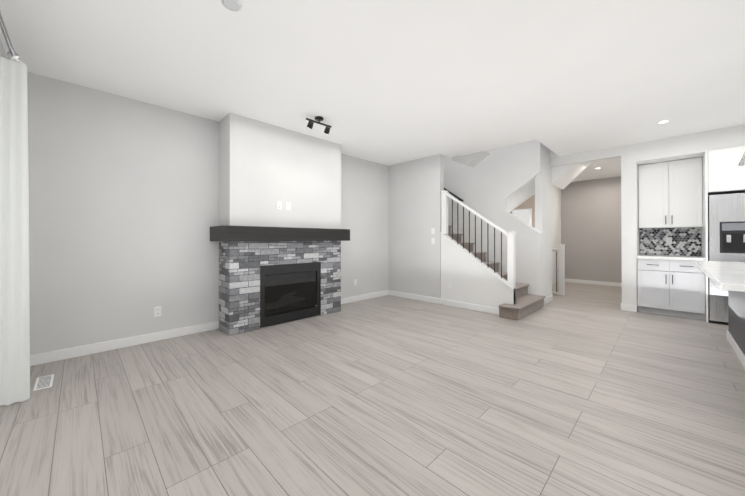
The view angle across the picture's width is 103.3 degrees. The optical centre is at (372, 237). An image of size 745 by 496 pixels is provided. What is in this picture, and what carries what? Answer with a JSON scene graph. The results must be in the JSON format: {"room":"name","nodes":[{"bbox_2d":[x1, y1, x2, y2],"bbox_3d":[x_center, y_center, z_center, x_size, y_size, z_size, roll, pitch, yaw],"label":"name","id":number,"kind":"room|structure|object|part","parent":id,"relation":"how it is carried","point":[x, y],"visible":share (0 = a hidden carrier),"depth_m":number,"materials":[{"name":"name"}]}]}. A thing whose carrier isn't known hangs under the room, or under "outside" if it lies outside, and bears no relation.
{"room":"kitchen and living room","nodes":[
{"label":"kitchen and living room","id":0,"kind":"room"},
{"bbox_2d":[0,39,7,59],"bbox_3d":[-0.895,-0.187,0.101,0.250,2.740,7.400,0,0,-45],"label":"wall","id":1,"kind":"structure","parent":0,"point":[3,53],"depth_m":2.36,"materials":[{"name":"grey paint"}]},
{"bbox_2d":[0,11,19,61],"bbox_3d":[-1.635,-1.313,1.118,0.126,0.056,3.679,0,0,-45],"label":"curtain rod","id":2,"kind":"object","parent":1,"relation":"attached to","point":[12,54],"visible":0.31,"depth_m":1.97,"materials":[{"name":"silver metal"}]},
{"bbox_2d":[0,57,29,405],"bbox_3d":[-2.716,-0.047,2.236,0.186,2.454,0.426,0,0,-45],"label":"curtain","id":3,"kind":"object","parent":2,"relation":"hanging from","point":[14,305],"visible":0.98,"depth_m":2.12,"materials":[{"name":"white fabric"}]},
{"bbox_2d":[27,72,387,354],"bbox_3d":[-0.832,-1.494,5.251,7.600,5.400,0.200,0,0,-45],"label":"wall","id":4,"kind":"structure","parent":0,"point":[123,205],"depth_m":3.25,"materials":[{"name":"grey paint"}]},
{"bbox_2d":[30,321,218,365],"bbox_3d":[-2.651,1.147,3.275,1.749,0.100,0.014,0,0,-45],"label":"baseboard","id":5,"kind":"structure","parent":4,"relation":"attached to","point":[52,356],"depth_m":3.17,"materials":[{"name":"white"}]},
{"bbox_2d":[154,306,160,316],"bbox_3d":[-2.501,0.858,3.430,0.070,0.115,0.008,0,0,-45],"label":"outlet","id":6,"kind":"object","parent":4,"relation":"attached to","point":[157,311],"visible":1,"depth_m":3.43,"materials":[{"name":"white plastic"}]},
{"bbox_2d":[341,290,388,303],"bbox_3d":[-0.228,1.158,5.688,1.609,0.100,0.017,0,0,-45],"label":"baseboard","id":7,"kind":"structure","parent":4,"relation":"attached to","point":[377,294],"depth_m":5.75,"materials":[{"name":"white wood"}]},
{"bbox_2d":[219,113,340,228],"bbox_3d":[-1.279,-0.841,4.379,1.740,1.395,0.400,0,0,-45],"label":"wall","id":8,"kind":"structure","parent":0,"point":[264,168],"depth_m":4.04,"materials":[{"name":"paint"}]},
{"bbox_2d":[277,201,281,209],"bbox_3d":[-1.290,-0.449,4.077,0.070,0.115,0.008,0,0,-45],"label":"outlet","id":9,"kind":"object","parent":8,"relation":"attached to","point":[279,205],"visible":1,"depth_m":4.08,"materials":[{"name":"white plastic"}]},
{"bbox_2d":[286,202,290,209],"bbox_3d":[-1.191,-0.449,4.176,0.070,0.115,0.007,0,0,-45],"label":"outlet","id":10,"kind":"object","parent":8,"relation":"attached to","point":[288,205],"visible":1,"depth_m":4.17,"materials":[{"name":"white plastic"}]},
{"bbox_2d":[0,282,744,495],"bbox_3d":[2.736,1.259,3.711,10.500,0.120,7.400,0,0,-45],"label":"floor","id":11,"kind":"structure","parent":0,"point":[578,389],"depth_m":2.03,"materials":[{"name":"laminate"}]},
{"bbox_2d":[33,374,53,390],"bbox_3d":[-2.704,1.189,2.428,0.100,0.007,0.300,0,0,-45],"label":"floor vent","id":12,"kind":"object","parent":11,"relation":"in","point":[43,382],"visible":1,"depth_m":2.42,"materials":[{"name":"white metal"}]},
{"bbox_2d":[210,225,349,334],"bbox_3d":[-1.239,0.530,4.319,1.940,1.343,0.527,0,0,-45],"label":"fireplace","id":13,"kind":"object","parent":11,"relation":"on","point":[268,276],"visible":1,"depth_m":4.03,"materials":[{"name":"stone"}]},
{"bbox_2d":[440,188,545,319],"bbox_3d":[1.632,-0.160,5.640,1.309,2.734,2.658,0,0,-45],"label":"staircase","id":14,"kind":"structure","parent":11,"relation":"on","point":[478,281],"depth_m":4.94,"materials":[{"name":"carpet"}]},
{"bbox_3d":[1.669,-0.253,5.728,1.134,2.546,2.465,0,0,-45],"label":"railing","id":15,"kind":"part","parent":14,"relation":"part of","materials":[{"name":"white wood"}]},
{"bbox_2d":[552,244,564,295],"bbox_3d":[3.841,0.676,6.388,0.110,1.070,0.560,0,0,-45],"label":"guard railing","id":16,"kind":"object","parent":11,"relation":"on","point":[561,249],"visible":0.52,"depth_m":6.21,"materials":[{"name":"white wood"}]},
{"bbox_2d":[637,258,707,321],"bbox_3d":[4.774,0.769,4.740,0.676,0.870,0.730,0,0,-45],"label":"base cabinet","id":17,"kind":"object","parent":11,"relation":"on","point":[672,278],"depth_m":4.49,"materials":[{"name":"white wood"}]},
{"bbox_2d":[637,254,704,261],"bbox_3d":[4.764,0.314,4.734,0.701,0.040,0.733,0,0,-45],"label":"countertop","id":18,"kind":"structure","parent":17,"relation":"on","point":[676,257],"depth_m":4.62,"materials":[{"name":"white stone"}]},
{"bbox_2d":[708,193,744,323],"bbox_3d":[5.318,0.295,4.071,0.812,1.788,0.920,0,0,-45],"label":"fridge","id":19,"kind":"object","parent":11,"relation":"on","point":[726,227],"visible":0.5,"depth_m":4.06,"materials":[{"name":"grey metal"}]},
{"bbox_2d":[727,293,744,368],"bbox_3d":[3.586,0.757,2.244,2.654,0.870,0.904,0,0,-45],"label":"kitchen island","id":20,"kind":"object","parent":11,"relation":"on","point":[736,301],"depth_m":3.02,"materials":[{"name":"grey"}]},
{"bbox_2d":[694,261,744,292],"bbox_3d":[3.501,0.301,2.331,2.710,0.040,1.180,0,0,-45],"label":"island countertop","id":21,"kind":"structure","parent":20,"relation":"on","point":[730,276],"depth_m":2.39,"materials":[{"name":"white stone"}]},
{"bbox_2d":[0,0,744,181],"bbox_3d":[2.701,-1.691,3.689,10.400,0.300,7.400,0,0,-45],"label":"ceiling","id":22,"kind":"structure","parent":0,"point":[388,82],"depth_m":2.63,"materials":[{"name":"white paint"}]},
{"bbox_2d":[221,0,241,11],"bbox_3d":[-0.930,-1.545,1.949,0.124,0.007,0.124,0,0,-45],"label":"smoke detector","id":23,"kind":"object","parent":22,"relation":"in","point":[234,5],"visible":1,"depth_m":1.96,"materials":[{"name":"white plastic"}]},
{"bbox_2d":[306,116,331,133],"bbox_3d":[-0.686,-1.452,3.787,0.380,0.177,0.110,0,0,-45],"label":"spotlights","id":24,"kind":"object","parent":22,"relation":"attached to","point":[318,119],"visible":1,"depth_m":3.75,"materials":[{"name":"black metal"}]},
{"bbox_2d":[657,120,669,123],"bbox_3d":[3.854,-1.536,3.905,0.124,0.007,0.124,0,0,-45],"label":"recessed light","id":25,"kind":"object","parent":22,"relation":"in","point":[662,121],"visible":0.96,"depth_m":3.89,"materials":[{"name":"white"}]},
{"bbox_2d":[738,153,744,165],"bbox_3d":[3.533,-1.115,2.709,0.220,0.860,0.220,0,0,-45],"label":"pendant light","id":26,"kind":"object","parent":22,"relation":"hanging from","point":[742,162],"visible":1,"depth_m":2.80,"materials":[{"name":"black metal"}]},
{"bbox_2d":[388,154,443,298],"bbox_3d":[0.828,-0.311,5.861,0.120,3.040,1.270,0,0,-45],"label":"wall","id":27,"kind":"structure","parent":0,"point":[415,187],"depth_m":5.76,"materials":[{"name":"grey paint"}]},
{"bbox_2d":[389,290,439,303],"bbox_3d":[0.806,1.158,5.802,0.044,0.100,1.254,0,0,-45],"label":"baseboard","id":28,"kind":"structure","parent":27,"relation":"attached to","point":[394,293],"depth_m":5.74,"materials":[{"name":"white wood"}]},
{"bbox_2d":[452,151,488,167],"bbox_3d":[1.832,-1.432,5.517,0.249,0.199,0.638,0,0,-45],"label":"notch","id":29,"kind":"object","parent":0,"point":[473,160],"visible":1,"depth_m":5.42,"materials":[{"name":"grey paint"}]},
{"bbox_2d":[441,133,535,157],"bbox_3d":[1.897,-1.685,4.992,0.400,0.300,1.480,0,0,-45],"label":"stair ceiling lip","id":30,"kind":"structure","parent":0,"point":[521,138],"depth_m":4.90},
{"bbox_2d":[444,140,541,295],"bbox_3d":[2.098,-1.490,6.192,0.120,5.400,2.600,0,0,-45],"label":"wall","id":31,"kind":"structure","parent":0,"point":[491,183],"depth_m":5.73,"materials":[{"name":"paint"}]},
{"bbox_2d":[504,211,542,234],"bbox_3d":[2.798,-0.286,5.484,0.150,0.463,0.615,0,0,-45],"label":"sill","id":32,"kind":"structure","parent":31,"relation":"attached to","point":[524,223],"depth_m":5.42,"materials":[{"name":"white wood"}]},
{"bbox_2d":[544,295,552,305],"bbox_3d":[3.244,1.157,5.459,0.754,0.100,0.040,0,0,-45],"label":"baseboard","id":33,"kind":"structure","parent":31,"relation":"attached to","point":[549,298],"depth_m":5.52,"materials":[{"name":"white wood"}]},
{"bbox_2d":[507,178,534,212],"bbox_3d":[2.621,-0.524,6.371,0.878,1.490,1.879,0,0,-45],"label":"ceiling soffit","id":34,"kind":"structure","parent":0,"point":[521,195],"depth_m":5.95,"materials":[{"name":"paint"}]},
{"bbox_2d":[510,194,534,227],"bbox_3d":[2.764,-1.486,6.941,0.120,5.400,2.480,0,0,-45],"label":"wall","id":35,"kind":"structure","parent":0,"point":[529,203],"depth_m":6.25,"materials":[{"name":"beige paint"}]},
{"bbox_2d":[512,208,531,225],"bbox_3d":[3.225,-0.329,6.365,0.029,0.580,0.400,0,0,-45],"label":"window","id":36,"kind":"structure","parent":35,"relation":"in","point":[525,215],"depth_m":6.33,"materials":[{"name":"white"}]},
{"bbox_2d":[535,144,551,296],"bbox_3d":[3.235,-1.493,5.575,0.620,5.400,0.120,0,0,-45],"label":"wall","id":37,"kind":"structure","parent":0,"point":[543,202],"depth_m":5.45,"materials":[{"name":"paint"}]},
{"bbox_2d":[552,185,560,280],"bbox_3d":[4.292,-0.155,7.328,2.600,2.740,0.120,0,0,-45],"label":"wall","id":38,"kind":"structure","parent":0,"point":[556,216],"depth_m":7.79,"materials":[{"name":"paint"}]},
{"bbox_2d":[552,162,589,188],"bbox_3d":[3.982,-1.286,5.887,0.879,0.489,0.489,0,0,-45],"label":"ceiling soffit","id":39,"kind":"structure","parent":0,"point":[563,177],"depth_m":5.80,"materials":[{"name":"white paint"}]},
{"bbox_2d":[550,146,620,166],"bbox_3d":[3.825,-1.454,5.337,0.120,0.160,1.050,0,0,-45],"label":"wall","id":40,"kind":"structure","parent":0,"point":[600,154],"depth_m":5.26,"materials":[{"name":"paint"}]},
{"bbox_2d":[561,176,621,282],"bbox_3d":[5.855,-0.153,7.707,0.150,2.740,1.950,0,0,-45],"label":"wall","id":41,"kind":"structure","parent":0,"point":[591,225],"depth_m":7.70,"materials":[{"name":"paint"}]},
{"bbox_2d":[565,278,621,286],"bbox_3d":[5.801,1.167,7.639,0.014,0.100,1.500,0,0,-45],"label":"baseboard","id":42,"kind":"structure","parent":41,"relation":"attached to","point":[616,284],"depth_m":7.66,"materials":[{"name":"white wood"}]},
{"bbox_2d":[621,143,639,310],"bbox_3d":[5.318,-0.161,5.943,3.100,2.740,0.190,0,0,-45],"label":"wall","id":43,"kind":"structure","parent":0,"point":[630,242],"depth_m":4.85,"materials":[{"name":"paint"}]},
{"bbox_2d":[638,154,704,229],"bbox_3d":[4.894,-0.701,4.867,0.336,1.070,0.730,0,0,-45],"label":"upper cabinet","id":44,"kind":"object","parent":43,"relation":"attached to","point":[671,194],"depth_m":4.73,"materials":[{"name":"white wood"}]},
{"bbox_2d":[636,125,744,164],"bbox_3d":[5.636,-1.393,3.901,0.660,0.295,3.160,0,0,-45],"label":"wall","id":45,"kind":"structure","parent":0,"point":[689,146],"depth_m":4.40,"materials":[{"name":"paint"}]},
{"bbox_2d":[705,146,744,197],"bbox_3d":[5.213,-0.941,4.264,0.736,0.595,0.527,0,0,-45],"label":"upper cabinet","id":46,"kind":"object","parent":45,"relation":"attached to","point":[723,175],"depth_m":4.09,"materials":[{"name":"white wood"}]}
]}

